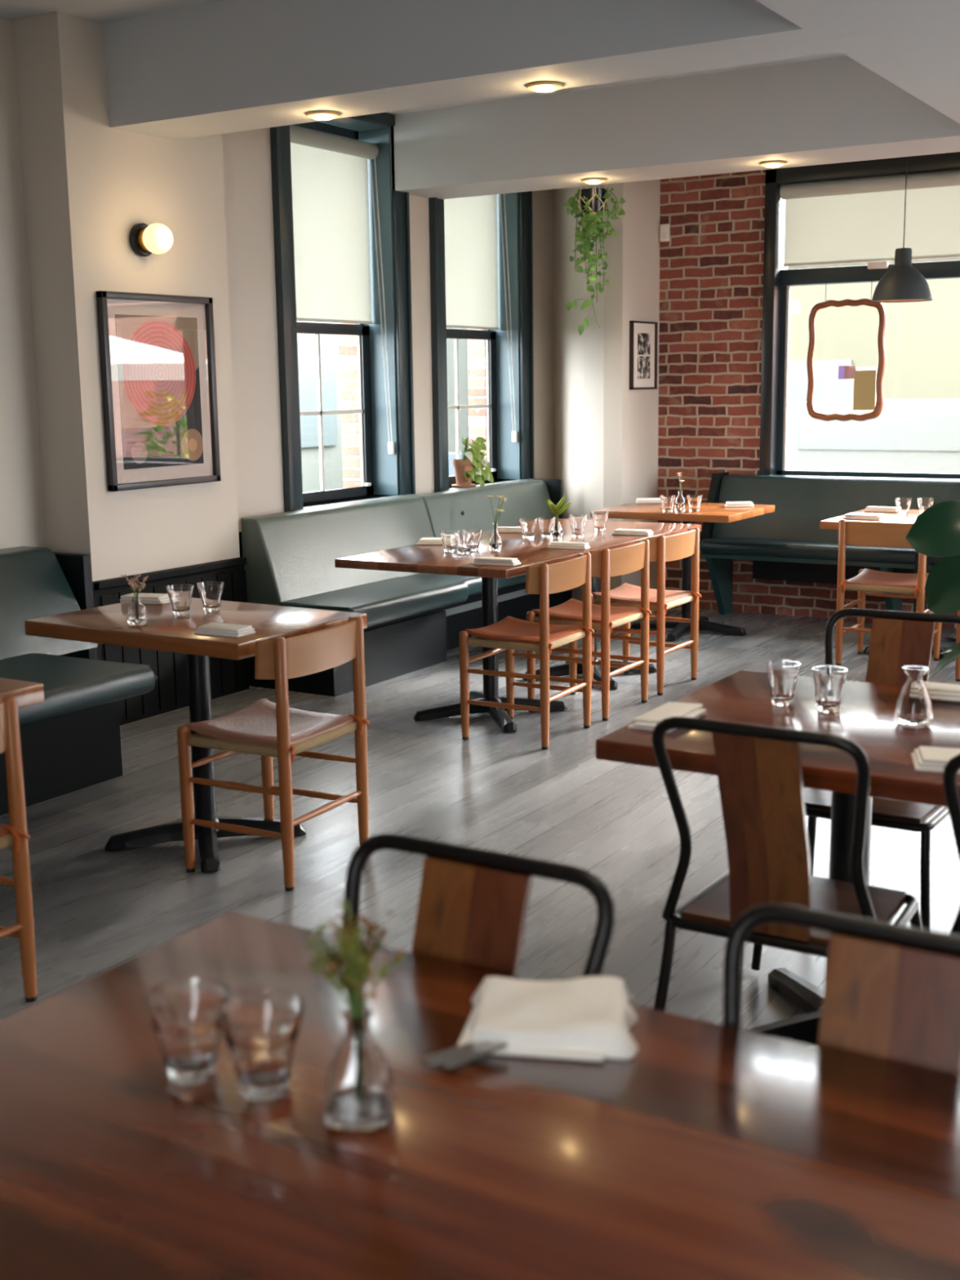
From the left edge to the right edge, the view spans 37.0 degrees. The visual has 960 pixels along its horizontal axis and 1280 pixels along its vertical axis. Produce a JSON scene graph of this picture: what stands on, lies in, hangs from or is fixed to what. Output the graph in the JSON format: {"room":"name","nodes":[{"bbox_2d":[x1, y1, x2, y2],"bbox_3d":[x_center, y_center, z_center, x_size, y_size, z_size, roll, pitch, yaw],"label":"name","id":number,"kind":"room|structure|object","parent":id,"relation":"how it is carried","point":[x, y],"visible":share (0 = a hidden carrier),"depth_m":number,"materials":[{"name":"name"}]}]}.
{"room":"restaurant dining room","nodes":[
{"label":"restaurant dining room","id":0,"kind":"room"},
{"bbox_2d":[0,11,554,581],"bbox_3d":[-2.438,-0.960,5.489,0.550,3.020,11.400,5,12,31],"label":"wall","id":1,"kind":"structure","parent":0,"point":[74,187],"depth_m":6.33,"materials":[{"name":"paint"}]},
{"bbox_2d":[129,222,173,256],"bbox_3d":[-1.435,-1.769,6.337,0.168,0.144,0.144,5,12,31],"label":"wall sconce","id":2,"kind":"object","parent":1,"relation":"attached to","point":[145,240],"visible":1,"depth_m":6.30,"materials":[{"name":"black"}]},
{"bbox_2d":[96,290,220,491],"bbox_3d":[-1.449,-1.132,6.542,0.035,0.860,0.706,5,12,31],"label":"framed poster","id":3,"kind":"object","parent":1,"relation":"attached to","point":[157,357],"visible":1,"depth_m":6.53,"materials":[{"name":"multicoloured paper"}]},
{"bbox_2d":[115,314,204,469],"bbox_3d":[-1.453,-1.130,6.545,0.002,0.675,0.520,5,12,31],"label":"print","id":4,"kind":"object","parent":3,"relation":"attached to","point":[159,387],"depth_m":6.53},
{"bbox_2d":[92,557,250,725],"bbox_3d":[-1.548,-0.012,6.806,0.315,0.665,1.027,5,12,31],"label":"wainscoting","id":5,"kind":"structure","parent":1,"relation":"attached to","point":[170,692],"depth_m":6.71,"materials":[{"name":"black wood"}]},
{"bbox_2d":[270,112,420,511],"bbox_3d":[-0.817,-1.850,8.085,0.380,2.250,1.205,5,12,31],"label":"window","id":6,"kind":"structure","parent":1,"relation":"in","point":[381,473],"depth_m":8.39,"materials":[{"name":"blue"}]},
{"bbox_2d":[289,124,394,454],"bbox_3d":[-0.827,-1.926,8.086,0.160,1.790,0.930,5,12,31],"label":"roller blind","id":7,"kind":"object","parent":6,"relation":"attached to","point":[330,176],"visible":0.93,"depth_m":8.12,"materials":[{"name":"grey fabric"}]},
{"bbox_2d":[428,191,533,492],"bbox_3d":[-0.049,-2.083,9.329,0.380,2.250,1.205,5,12,31],"label":"window","id":8,"kind":"structure","parent":1,"relation":"in","point":[503,455],"depth_m":9.68,"materials":[{"name":"blue"}]},
{"bbox_2d":[451,436,493,488],"bbox_3d":[-0.047,-1.146,9.275,0.191,0.346,0.347,5,12,31],"label":"potted plant","id":9,"kind":"object","parent":8,"relation":"on","point":[473,463],"visible":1,"depth_m":9.19,"materials":[{"name":"green plant"}]},
{"bbox_2d":[444,193,517,442],"bbox_3d":[-0.059,-2.165,9.328,0.160,1.780,0.930,5,12,31],"label":"roller blind","id":10,"kind":"object","parent":8,"relation":"attached to","point":[470,223],"visible":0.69,"depth_m":9.43,"materials":[{"name":"grey fabric"}]},
{"bbox_2d":[337,322,486,488],"bbox_3d":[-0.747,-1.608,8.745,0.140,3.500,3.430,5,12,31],"label":"building","id":11,"kind":"structure","parent":0,"point":[348,348],"depth_m":8.77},
{"bbox_2d":[0,607,959,1046],"bbox_3d":[0.751,0.871,3.925,8.200,0.120,11.500,5,12,31],"label":"floor","id":12,"kind":"structure","parent":0,"point":[96,909],"depth_m":4.82,"materials":[{"name":"grey wood"}]},
{"bbox_2d":[0,694,37,1002],"bbox_3d":[-1.388,0.534,3.432,0.434,0.775,0.492,5,12,31],"label":"oak chair","id":13,"kind":"object","parent":12,"relation":"on","point":[15,835],"visible":1,"depth_m":3.49,"materials":[{"name":"brown wood"}]},
{"bbox_2d":[0,677,44,708],"bbox_3d":[-1.677,0.498,3.729,0.890,0.750,0.670,5,12,31],"label":"dining table","id":14,"kind":"object","parent":12,"relation":"on","point":[26,693],"visible":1,"depth_m":3.68,"materials":[{"name":"brown wood"}]},
{"bbox_2d":[0,546,158,815],"bbox_3d":[-2.448,0.326,4.523,1.050,0.830,3.760,5,12,31],"label":"bench","id":15,"kind":"object","parent":12,"relation":"on","point":[70,740],"visible":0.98,"depth_m":5.50,"materials":[{"name":"green leather"}]},
{"bbox_2d":[0,546,97,659],"bbox_3d":[-2.745,0.100,4.616,0.410,0.410,3.680,5,12,31],"label":"cushion","id":16,"kind":"object","parent":15,"relation":"on","point":[33,584],"depth_m":5.94,"materials":[{"name":"green leather"}]},
{"bbox_2d":[0,653,158,726],"bbox_3d":[-2.419,0.387,4.279,0.740,0.105,3.360,5,12,31],"label":"seat cushion","id":17,"kind":"object","parent":15,"relation":"on","point":[71,685],"depth_m":5.34,"materials":[{"name":"green leather"}]},
{"bbox_2d":[24,597,367,873],"bbox_3d":[-0.933,0.292,4.820,0.930,0.750,0.640,6,12,32],"label":"dining table","id":18,"kind":"object","parent":12,"relation":"on","point":[163,630],"visible":0.81,"depth_m":4.69,"materials":[{"name":"brown wood"}]},
{"bbox_2d":[126,595,147,626],"bbox_3d":[-1.099,-0.094,4.600,0.064,0.090,0.064,5,12,31],"label":"bud vase","id":19,"kind":"object","parent":18,"relation":"on","point":[136,611],"visible":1,"depth_m":4.58,"materials":[{"name":"clear glass"}]},
{"bbox_2d":[120,573,148,597],"bbox_3d":[-1.102,-0.140,4.584,0.079,0.147,0.059,5,12,31],"label":"flower sprig","id":20,"kind":"object","parent":19,"relation":"in","point":[131,583],"visible":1,"depth_m":4.58,"materials":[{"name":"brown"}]},
{"bbox_2d":[120,592,170,604],"bbox_3d":[-1.173,-0.147,5.080,0.179,0.028,0.099,3,11,20],"label":"napkin","id":21,"kind":"object","parent":18,"relation":"on","point":[145,598],"visible":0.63,"depth_m":5.05,"materials":[{"name":"white fabric"}]},
{"bbox_2d":[165,584,194,615],"bbox_3d":[-1.000,-0.133,4.799,0.092,0.094,0.092,2,10,13],"label":"tumbler","id":22,"kind":"object","parent":18,"relation":"on","point":[180,595],"visible":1,"depth_m":4.77,"materials":[{"name":"clear glass"}]},
{"bbox_2d":[196,581,224,611],"bbox_3d":[-0.911,-0.146,4.867,0.092,0.094,0.092,3,11,19],"label":"tumbler","id":23,"kind":"object","parent":18,"relation":"on","point":[210,592],"visible":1,"depth_m":4.84,"materials":[{"name":"clear glass"}]},
{"bbox_2d":[194,622,255,637],"bbox_3d":[-0.785,-0.032,4.412,0.173,0.026,0.087,5,12,28],"label":"napkin","id":24,"kind":"object","parent":18,"relation":"on","point":[223,629],"visible":1,"depth_m":4.39,"materials":[{"name":"white fabric"}]},
{"bbox_2d":[177,616,369,891],"bbox_3d":[-0.643,0.326,4.535,0.434,0.775,0.492,5,12,28],"label":"oak chair","id":25,"kind":"object","parent":12,"relation":"on","point":[265,728],"visible":0.98,"depth_m":4.43,"materials":[{"name":"brown wood"}]},
{"bbox_2d":[186,698,355,746],"bbox_3d":[-0.654,0.262,4.528,0.372,0.046,0.390,5,12,28],"label":"seat cushion","id":26,"kind":"object","parent":25,"relation":"on","point":[255,725],"depth_m":4.47,"materials":[{"name":"leather"}]},
{"bbox_2d":[238,478,572,696],"bbox_3d":[-0.135,-0.399,8.297,0.740,0.860,3.010,5,12,31],"label":"bench","id":27,"kind":"object","parent":12,"relation":"on","point":[413,620],"visible":0.7,"depth_m":7.57,"materials":[{"name":"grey leather"}]},
{"bbox_2d":[240,496,434,605],"bbox_3d":[-0.696,-0.498,7.720,0.245,0.435,1.490,5,12,31],"label":"cushion","id":28,"kind":"object","parent":27,"relation":"on","point":[291,556],"depth_m":7.43,"materials":[{"name":"green leather"}]},
{"bbox_2d":[279,577,468,626],"bbox_3d":[-0.530,-0.195,7.407,0.470,0.115,1.040,5,12,31],"label":"seat cushion","id":29,"kind":"object","parent":27,"relation":"on","point":[383,599],"depth_m":7.31,"materials":[{"name":"green leather"}]},
{"bbox_2d":[403,573,526,596],"bbox_3d":[0.188,-0.425,8.617,0.420,0.100,1.790,5,12,31],"label":"seat cushion","id":30,"kind":"object","parent":27,"relation":"on","point":[474,584],"depth_m":7.95,"materials":[{"name":"green leather"}]},
{"bbox_2d":[409,480,555,537],"bbox_3d":[0.072,-0.732,8.966,0.245,0.435,1.465,5,12,31],"label":"cushion","id":31,"kind":"object","parent":27,"relation":"on","point":[471,508],"depth_m":8.87,"materials":[{"name":"green leather"}]},
{"bbox_2d":[342,833,615,977],"bbox_3d":[-0.121,0.750,1.798,0.492,0.873,0.513,5,12,31],"label":"chair","id":32,"kind":"object","parent":12,"relation":"on","point":[473,903],"visible":0.19,"depth_m":1.91,"materials":[{"name":"brown wood"}]},
{"bbox_2d":[0,911,959,1279],"bbox_3d":[0.249,0.912,1.270,1.970,0.750,0.905,5,12,31],"label":"dining table","id":33,"kind":"object","parent":12,"relation":"on","point":[714,1151],"visible":1,"depth_m":1.42,"materials":[{"name":"brown wood"}]},
{"bbox_2d":[144,977,230,1084],"bbox_3d":[-0.320,0.434,1.582,0.092,0.094,0.092,3,11,20],"label":"tumbler","id":34,"kind":"object","parent":33,"relation":"on","point":[185,1022],"visible":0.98,"depth_m":1.56,"materials":[{"name":"clear glass"}]},
{"bbox_2d":[217,990,304,1100],"bbox_3d":[-0.234,0.440,1.546,0.092,0.094,0.092,4,11,26],"label":"tumbler","id":35,"kind":"object","parent":33,"relation":"on","point":[260,1028],"visible":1,"depth_m":1.52,"materials":[{"name":"clear glass"}]},
{"bbox_2d":[323,1007,395,1129],"bbox_3d":[-0.126,0.440,1.487,0.072,0.112,0.072,-1,10,0],"label":"bud vase","id":36,"kind":"object","parent":33,"relation":"on","point":[359,1094],"visible":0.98,"depth_m":1.46,"materials":[{"name":"clear glass"}]},
{"bbox_2d":[302,897,404,1019],"bbox_3d":[-0.126,0.374,1.469,0.098,0.208,0.092,5,12,31],"label":"flower sprig","id":37,"kind":"object","parent":36,"relation":"in","point":[358,957],"visible":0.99,"depth_m":1.46,"materials":[{"name":"green plant"}]},
{"bbox_2d":[457,975,638,1061],"bbox_3d":[0.082,0.438,1.698,0.206,0.034,0.186,0,10,5],"label":"napkin","id":38,"kind":"object","parent":33,"relation":"on","point":[588,1018],"visible":0.98,"depth_m":1.66,"materials":[{"name":"white fabric"}]},
{"bbox_2d":[422,1040,491,1065],"bbox_3d":[0.023,0.456,1.648,0.200,0.004,0.020,-8,12,-32],"label":"knife","id":39,"kind":"object","parent":38,"relation":"on","point":[433,1059],"visible":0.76,"depth_m":1.61,"materials":[{"name":"grey metal"}]},
{"bbox_2d":[438,1040,507,1068],"bbox_3d":[0.038,0.457,1.641,0.195,0.004,0.024,-9,12,-34],"label":"fork","id":40,"kind":"object","parent":38,"relation":"on","point":[456,1060],"visible":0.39,"depth_m":1.60,"materials":[{"name":"grey metal"}]},
{"bbox_2d":[334,518,701,732],"bbox_3d":[0.269,-0.112,6.977,0.870,0.750,2.040,5,12,31],"label":"dining table","id":41,"kind":"object","parent":12,"relation":"on","point":[415,558],"visible":0.62,"depth_m":6.50,"materials":[{"name":"brown wood"}]},
{"bbox_2d":[439,529,459,552],"bbox_3d":[-0.136,-0.445,6.474,0.092,0.094,0.092,5,12,29],"label":"tumbler","id":42,"kind":"object","parent":41,"relation":"on","point":[447,536],"visible":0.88,"depth_m":6.45,"materials":[{"name":"clear glass"}]},
{"bbox_2d":[453,531,474,554],"bbox_3d":[-0.071,-0.431,6.389,0.092,0.094,0.092,2,10,14],"label":"tumbler","id":43,"kind":"object","parent":41,"relation":"on","point":[464,540],"visible":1,"depth_m":6.36,"materials":[{"name":"clear glass"}]},
{"bbox_2d":[462,528,482,551],"bbox_3d":[-0.034,-0.452,6.505,0.092,0.094,0.092,5,12,30],"label":"tumbler","id":44,"kind":"object","parent":41,"relation":"on","point":[477,532],"visible":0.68,"depth_m":6.48,"materials":[{"name":"clear glass"}]},
{"bbox_2d":[488,523,502,551],"bbox_3d":[0.069,-0.465,6.481,0.058,0.125,0.058,5,12,31],"label":"bud vase","id":45,"kind":"object","parent":41,"relation":"on","point":[495,543],"visible":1,"depth_m":6.46,"materials":[{"name":"clear glass"}]},
{"bbox_2d":[472,556,520,566],"bbox_3d":[0.071,-0.330,6.002,0.192,0.028,0.080,4,11,25],"label":"napkin","id":46,"kind":"object","parent":41,"relation":"on","point":[510,562],"visible":1,"depth_m":5.97,"materials":[{"name":"white fabric"}]},
{"bbox_2d":[519,517,537,538],"bbox_3d":[0.235,-0.545,7.000,0.092,0.094,0.092,2,11,16],"label":"tumbler","id":47,"kind":"object","parent":41,"relation":"on","point":[528,525],"visible":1,"depth_m":6.97,"materials":[{"name":"clear glass"}]},
{"bbox_2d":[537,516,555,537],"bbox_3d":[0.328,-0.552,7.036,0.092,0.094,0.092,5,12,28],"label":"tumbler","id":48,"kind":"object","parent":41,"relation":"on","point":[545,523],"visible":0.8,"depth_m":7.01,"materials":[{"name":"clear glass"}]},
{"bbox_2d":[550,521,562,538],"bbox_3d":[0.371,-0.531,6.954,0.060,0.080,0.060,5,12,31],"label":"bud vase","id":49,"kind":"object","parent":41,"relation":"on","point":[556,531],"visible":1,"depth_m":6.93,"materials":[{"name":"clear glass"}]},
{"bbox_2d":[546,493,571,522],"bbox_3d":[0.382,-0.611,6.967,0.119,0.193,0.114,-1,10,-1],"label":"leafy sprig","id":50,"kind":"object","parent":49,"relation":"in","point":[557,509],"visible":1,"depth_m":6.93,"materials":[{"name":"green plant"}]},
{"bbox_2d":[546,541,590,550],"bbox_3d":[0.405,-0.433,6.548,0.196,0.029,0.084,4,11,25],"label":"napkin","id":51,"kind":"object","parent":41,"relation":"on","point":[555,544],"visible":1,"depth_m":6.52,"materials":[{"name":"white fabric"}]},
{"bbox_2d":[568,516,587,537],"bbox_3d":[0.479,-0.551,7.015,0.092,0.094,0.092,5,12,28],"label":"tumbler","id":52,"kind":"object","parent":41,"relation":"on","point":[577,524],"visible":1,"depth_m":6.99,"materials":[{"name":"clear glass"}]},
{"bbox_2d":[591,511,608,530],"bbox_3d":[0.611,-0.604,7.304,0.092,0.094,0.092,0,10,3],"label":"tumbler","id":53,"kind":"object","parent":41,"relation":"on","point":[599,517],"visible":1,"depth_m":7.28,"materials":[{"name":"clear glass"}]},
{"bbox_2d":[612,528,653,535],"bbox_3d":[0.754,-0.532,7.090,0.191,0.024,0.080,4,11,25],"label":"napkin","id":54,"kind":"object","parent":41,"relation":"on","point":[618,531],"visible":1,"depth_m":7.06,"materials":[{"name":"white fabric"}]},
{"bbox_2d":[458,552,594,749],"bbox_3d":[0.205,0.024,6.156,0.434,0.775,0.492,5,12,29],"label":"oak chair","id":55,"kind":"object","parent":12,"relation":"on","point":[510,633],"visible":0.98,"depth_m":6.06,"materials":[{"name":"brown wood"}]},
{"bbox_2d":[465,615,583,644],"bbox_3d":[0.195,-0.041,6.149,0.372,0.046,0.390,5,12,29],"label":"seat cushion","id":56,"kind":"object","parent":55,"relation":"on","point":[508,630],"depth_m":6.10,"materials":[{"name":"beige leather"}]},
{"bbox_2d":[526,538,651,720],"bbox_3d":[0.508,-0.069,6.647,0.434,0.775,0.492,5,12,31],"label":"oak chair","id":57,"kind":"object","parent":12,"relation":"on","point":[606,563],"visible":0.77,"depth_m":6.54,"materials":[{"name":"brown wood"}]},
{"bbox_2d":[532,598,641,623],"bbox_3d":[0.498,-0.133,6.641,0.372,0.046,0.390,5,12,31],"label":"seat cushion","id":58,"kind":"object","parent":57,"relation":"on","point":[570,611],"depth_m":6.59,"materials":[{"name":"beige leather"}]},
{"bbox_2d":[591,527,701,695],"bbox_3d":[0.817,-0.163,7.147,0.434,0.775,0.492,5,12,31],"label":"oak chair","id":59,"kind":"object","parent":12,"relation":"on","point":[662,548],"visible":0.77,"depth_m":7.02,"materials":[{"name":"brown wood"}]},
{"bbox_2d":[591,582,692,604],"bbox_3d":[0.807,-0.227,7.141,0.372,0.046,0.390,5,12,31],"label":"seat cushion","id":60,"kind":"object","parent":59,"relation":"on","point":[626,593],"depth_m":7.10,"materials":[{"name":"leather"}]},
{"bbox_2d":[590,502,774,641],"bbox_3d":[1.218,-0.418,8.613,0.865,0.750,0.750,5,12,31],"label":"dining table","id":61,"kind":"object","parent":12,"relation":"on","point":[708,512],"visible":0.83,"depth_m":8.49,"materials":[{"name":"brown wood"}]},
{"bbox_2d":[659,494,675,511],"bbox_3d":[1.083,-0.787,8.287,0.092,0.094,0.092,4,11,27],"label":"tumbler","id":62,"kind":"object","parent":61,"relation":"on","point":[667,500],"visible":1,"depth_m":8.26,"materials":[{"name":"clear glass"}]},
{"bbox_2d":[674,490,685,512],"bbox_3d":[1.151,-0.797,8.262,0.062,0.120,0.062,5,12,31],"label":"bud vase","id":63,"kind":"object","parent":61,"relation":"on","point":[679,504],"visible":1,"depth_m":8.24,"materials":[{"name":"clear glass"}]},
{"bbox_2d":[686,494,702,511],"bbox_3d":[1.235,-0.788,8.277,0.092,0.094,0.092,4,11,23],"label":"tumbler","id":64,"kind":"object","parent":61,"relation":"on","point":[694,500],"visible":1,"depth_m":8.25,"materials":[{"name":"clear glass"}]},
{"bbox_2d":[595,670,959,1045],"bbox_3d":[1.125,0.575,3.079,1.540,0.750,0.840,5,12,31],"label":"dining table","id":65,"kind":"object","parent":12,"relation":"on","point":[865,717],"visible":0.45,"depth_m":3.15,"materials":[{"name":"brown wood"}]},
{"bbox_2d":[627,702,706,733],"bbox_3d":[0.419,0.168,3.192,0.108,0.029,0.210,5,12,31],"label":"napkin","id":66,"kind":"object","parent":65,"relation":"on","point":[647,721],"visible":0.82,"depth_m":3.17,"materials":[{"name":"white fabric"}]},
{"bbox_2d":[766,660,800,706],"bbox_3d":[0.706,0.102,3.350,0.078,0.096,0.078,1,10,9],"label":"tumbler","id":67,"kind":"object","parent":65,"relation":"on","point":[783,675],"visible":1,"depth_m":3.33,"materials":[{"name":"clear glass"}]},
{"bbox_2d":[812,666,847,712],"bbox_3d":[0.797,0.114,3.278,0.078,0.096,0.078,5,12,28],"label":"tumbler","id":68,"kind":"object","parent":65,"relation":"on","point":[828,681],"visible":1,"depth_m":3.26,"materials":[{"name":"clear glass"}]},
{"bbox_2d":[893,666,933,728],"bbox_3d":[0.946,0.123,3.128,0.082,0.126,0.080,5,12,31],"label":"decanter","id":69,"kind":"object","parent":65,"relation":"on","point":[913,708],"visible":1,"depth_m":3.10,"materials":[{"name":"clear glass"}]},
{"bbox_2d":[911,746,959,773],"bbox_3d":[0.946,0.234,2.791,0.208,0.026,0.124,2,11,17],"label":"napkin","id":70,"kind":"object","parent":65,"relation":"on","point":[927,759],"visible":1,"depth_m":2.78,"materials":[{"name":"white fabric"}]},
{"bbox_2d":[923,681,959,702],"bbox_3d":[1.121,0.122,3.398,0.206,0.029,0.103,4,11,25],"label":"napkin","id":71,"kind":"object","parent":65,"relation":"on","point":[936,691],"visible":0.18,"depth_m":3.37,"materials":[{"name":"white fabric"}]},
{"bbox_2d":[652,716,922,1011],"bbox_3d":[0.629,0.545,2.880,0.492,0.873,0.513,5,12,31],"label":"chair","id":72,"kind":"object","parent":12,"relation":"on","point":[759,770],"visible":0.73,"depth_m":2.71,"materials":[{"name":"brown wood"}]},
{"bbox_2d":[699,471,959,614],"bbox_3d":[3.327,-0.423,8.019,4.400,0.910,0.540,5,12,31],"label":"window bench","id":73,"kind":"object","parent":12,"relation":"on","point":[788,543],"visible":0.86,"depth_m":8.78,"materials":[{"name":"green leather"}]},
{"bbox_2d":[700,536,947,565],"bbox_3d":[3.287,-0.425,7.894,4.340,0.090,0.290,5,12,31],"label":"seat cushion","id":74,"kind":"object","parent":73,"relation":"on","point":[802,549],"depth_m":8.60,"materials":[{"name":"green leather"}]},
{"bbox_2d":[710,474,959,542],"bbox_3d":[3.384,-0.675,8.037,4.360,0.398,0.310,5,12,31],"label":"cushion","id":75,"kind":"object","parent":73,"relation":"on","point":[800,503],"depth_m":8.80,"materials":[{"name":"green leather"}]},
{"bbox_2d":[722,902,959,1079],"bbox_3d":[0.362,0.795,1.508,0.492,0.873,0.513,5,12,31],"label":"chair","id":76,"kind":"object","parent":12,"relation":"on","point":[891,993],"visible":0.35,"depth_m":1.63,"materials":[{"name":"brown wood"}]},
{"bbox_2d":[751,608,959,970],"bbox_3d":[1.011,0.393,3.698,0.492,0.873,0.513,5,12,31],"label":"chair","id":77,"kind":"object","parent":12,"relation":"on","point":[899,640],"visible":0.36,"depth_m":3.79,"materials":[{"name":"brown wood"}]},
{"bbox_2d":[819,508,955,661],"bbox_3d":[2.335,-0.304,7.885,0.700,0.750,0.870,5,12,31],"label":"dining table","id":78,"kind":"object","parent":12,"relation":"on","point":[832,523],"visible":0.16,"depth_m":7.82,"materials":[{"name":"brown wood"}]},
{"bbox_2d":[842,512,885,519],"bbox_3d":[2.064,-0.665,7.716,0.203,0.028,0.111,5,12,31],"label":"napkin","id":79,"kind":"object","parent":78,"relation":"on","point":[862,516],"visible":0.98,"depth_m":7.68,"materials":[{"name":"white fabric"}]},
{"bbox_2d":[894,497,911,515],"bbox_3d":[2.318,-0.730,7.869,0.092,0.094,0.092,1,10,10],"label":"tumbler","id":80,"kind":"object","parent":78,"relation":"on","point":[903,504],"visible":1,"depth_m":7.84,"materials":[{"name":"clear glass"}]},
{"bbox_2d":[835,519,942,666],"bbox_3d":[2.162,-0.258,7.575,0.492,0.775,0.434,5,12,31],"label":"oak chair","id":81,"kind":"object","parent":12,"relation":"on","point":[891,535],"visible":0.71,"depth_m":7.46,"materials":[{"name":"brown wood"}]},
{"bbox_2d":[845,568,928,587],"bbox_3d":[2.167,-0.324,7.573,0.390,0.046,0.372,5,12,31],"label":"seat cushion","id":82,"kind":"object","parent":81,"relation":"on","point":[866,578],"depth_m":7.52,"materials":[{"name":"leather"}]},
{"bbox_2d":[905,501,959,678],"bbox_3d":[1.680,0.002,4.694,0.561,1.293,0.349,5,12,31],"label":"leaf plant","id":83,"kind":"object","parent":12,"relation":"on","point":[935,532],"visible":0.94,"depth_m":4.68,"materials":[{"name":"green plant"}]},
{"bbox_2d":[942,753,959,935],"bbox_3d":[1.091,0.588,2.603,0.492,0.873,0.513,5,12,31],"label":"chair","id":84,"kind":"object","parent":12,"relation":"on","point":[951,769],"visible":0.26,"depth_m":2.45,"materials":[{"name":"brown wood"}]},
{"bbox_2d":[955,609,959,681],"bbox_3d":[2.654,-0.189,7.148,0.492,0.775,0.434,5,12,31],"label":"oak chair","id":85,"kind":"object","parent":12,"relation":"on","point":[957,634],"visible":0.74,"depth_m":7.14,"materials":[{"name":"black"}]},
{"bbox_2d":[0,0,959,199],"bbox_3d":[0.711,-2.013,3.408,8.200,0.540,11.500,5,12,31],"label":"ceiling","id":86,"kind":"structure","parent":0,"point":[651,90],"depth_m":5.83,"materials":[{"name":"grey paint"}]},
{"bbox_2d":[306,111,339,120],"bbox_3d":[-0.647,-2.156,5.920,0.140,0.025,0.140,5,12,31],"label":"recessed light","id":87,"kind":"object","parent":86,"relation":"in","point":[317,115],"visible":1,"depth_m":5.88,"materials":[{"name":"white glass"}]},
{"bbox_2d":[526,81,563,93],"bbox_3d":[0.244,-2.077,5.409,0.140,0.025,0.140,5,12,31],"label":"recessed light","id":88,"kind":"object","parent":86,"relation":"in","point":[538,86],"visible":1,"depth_m":5.37,"materials":[{"name":"beige glass"}]},
{"bbox_2d":[562,184,626,335],"bbox_3d":[0.681,-2.444,8.505,0.379,1.250,0.241,5,12,31],"label":"plant","id":89,"kind":"object","parent":86,"relation":"hanging from","point":[593,202],"visible":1,"depth_m":8.49,"materials":[{"name":"green plant"}]},
{"bbox_2d":[871,156,932,302],"bbox_3d":[2.259,-2.373,7.621,0.316,1.120,0.316,5,12,31],"label":"pendant lamp","id":90,"kind":"object","parent":86,"relation":"hanging from","point":[903,282],"visible":0.99,"depth_m":7.62,"materials":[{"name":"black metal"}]},
{"bbox_2d":[552,179,660,601],"bbox_3d":[0.714,-1.745,9.620,0.980,3.020,0.940,5,12,31],"label":"wall","id":91,"kind":"structure","parent":0,"point":[606,431],"depth_m":9.23,"materials":[{"name":"paint"}]},
{"bbox_2d":[629,320,657,389],"bbox_3d":[1.046,-1.818,9.182,0.025,0.426,0.370,5,12,31],"label":"framed photographs","id":92,"kind":"object","parent":91,"relation":"attached to","point":[643,335],"visible":1,"depth_m":9.18,"materials":[{"name":"black"}]},
{"bbox_2d":[637,355,649,378],"bbox_3d":[1.050,-1.746,9.202,0.002,0.140,0.185,5,12,31],"label":"photograph","id":93,"kind":"object","parent":92,"relation":"attached to","point":[643,362],"depth_m":9.20},
{"bbox_2d":[637,333,650,355],"bbox_3d":[1.048,-1.891,9.176,0.002,0.135,0.185,5,12,31],"label":"photograph","id":94,"kind":"object","parent":92,"relation":"on","point":[643,339],"depth_m":9.18},
{"bbox_2d":[657,151,957,627],"bbox_3d":[4.133,-1.468,7.806,6.770,3.020,0.250,5,12,31],"label":"wall","id":95,"kind":"structure","parent":0,"point":[710,330],"depth_m":9.20,"materials":[{"name":"red brick"}]},
{"bbox_2d":[759,151,959,479],"bbox_3d":[4.144,-1.723,7.668,5.450,1.950,0.290,5,12,31],"label":"window","id":96,"kind":"structure","parent":95,"relation":"in","point":[778,280],"depth_m":8.84,"materials":[{"name":"black"}]},
{"bbox_2d":[838,365,856,378],"bbox_3d":[2.271,-1.655,8.884,0.110,0.080,0.009,5,12,31],"label":"sticker","id":97,"kind":"object","parent":96,"relation":"attached to","point":[844,371],"visible":1,"depth_m":8.88,"materials":[{"name":"paper"}]},
{"bbox_2d":[849,366,878,414],"bbox_3d":[2.367,-1.534,8.849,0.170,0.290,0.007,5,12,31],"label":"notice","id":98,"kind":"object","parent":96,"relation":"attached to","point":[863,388],"visible":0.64,"depth_m":8.85,"materials":[{"name":"paper"}]},
{"bbox_2d":[780,168,959,266],"bbox_3d":[2.680,-2.489,8.404,1.900,0.490,0.090,5,12,31],"label":"roller blind","id":99,"kind":"object","parent":96,"relation":"attached to","point":[855,220],"visible":1,"depth_m":8.62,"materials":[{"name":"grey fabric"}]},
{"label":"outside","id":100,"kind":"structure","parent":0,"visible":0},
{"bbox_3d":[12.990,-2.152,21.330,80.000,0.150,70.000,5,12,31],"label":"ground","id":101,"kind":"structure","parent":100,"visible":0},
{"bbox_2d":[296,320,468,492],"bbox_3d":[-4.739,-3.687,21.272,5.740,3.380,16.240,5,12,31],"label":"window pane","id":102,"kind":"structure","parent":101,"relation":"on","point":[329,344],"depth_m":20.23,"materials":[{"name":"grey"}]},
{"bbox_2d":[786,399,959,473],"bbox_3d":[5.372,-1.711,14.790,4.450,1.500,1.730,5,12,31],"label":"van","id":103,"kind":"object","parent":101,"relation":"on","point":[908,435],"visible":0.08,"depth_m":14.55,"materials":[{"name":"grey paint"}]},
{"bbox_2d":[787,257,959,402],"bbox_3d":[5.090,-4.414,23.995,7.640,3.580,5.240,5,12,31],"label":"building","id":104,"kind":"structure","parent":101,"relation":"on","point":[922,338],"depth_m":20.65,"materials":[{"name":"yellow paint"}]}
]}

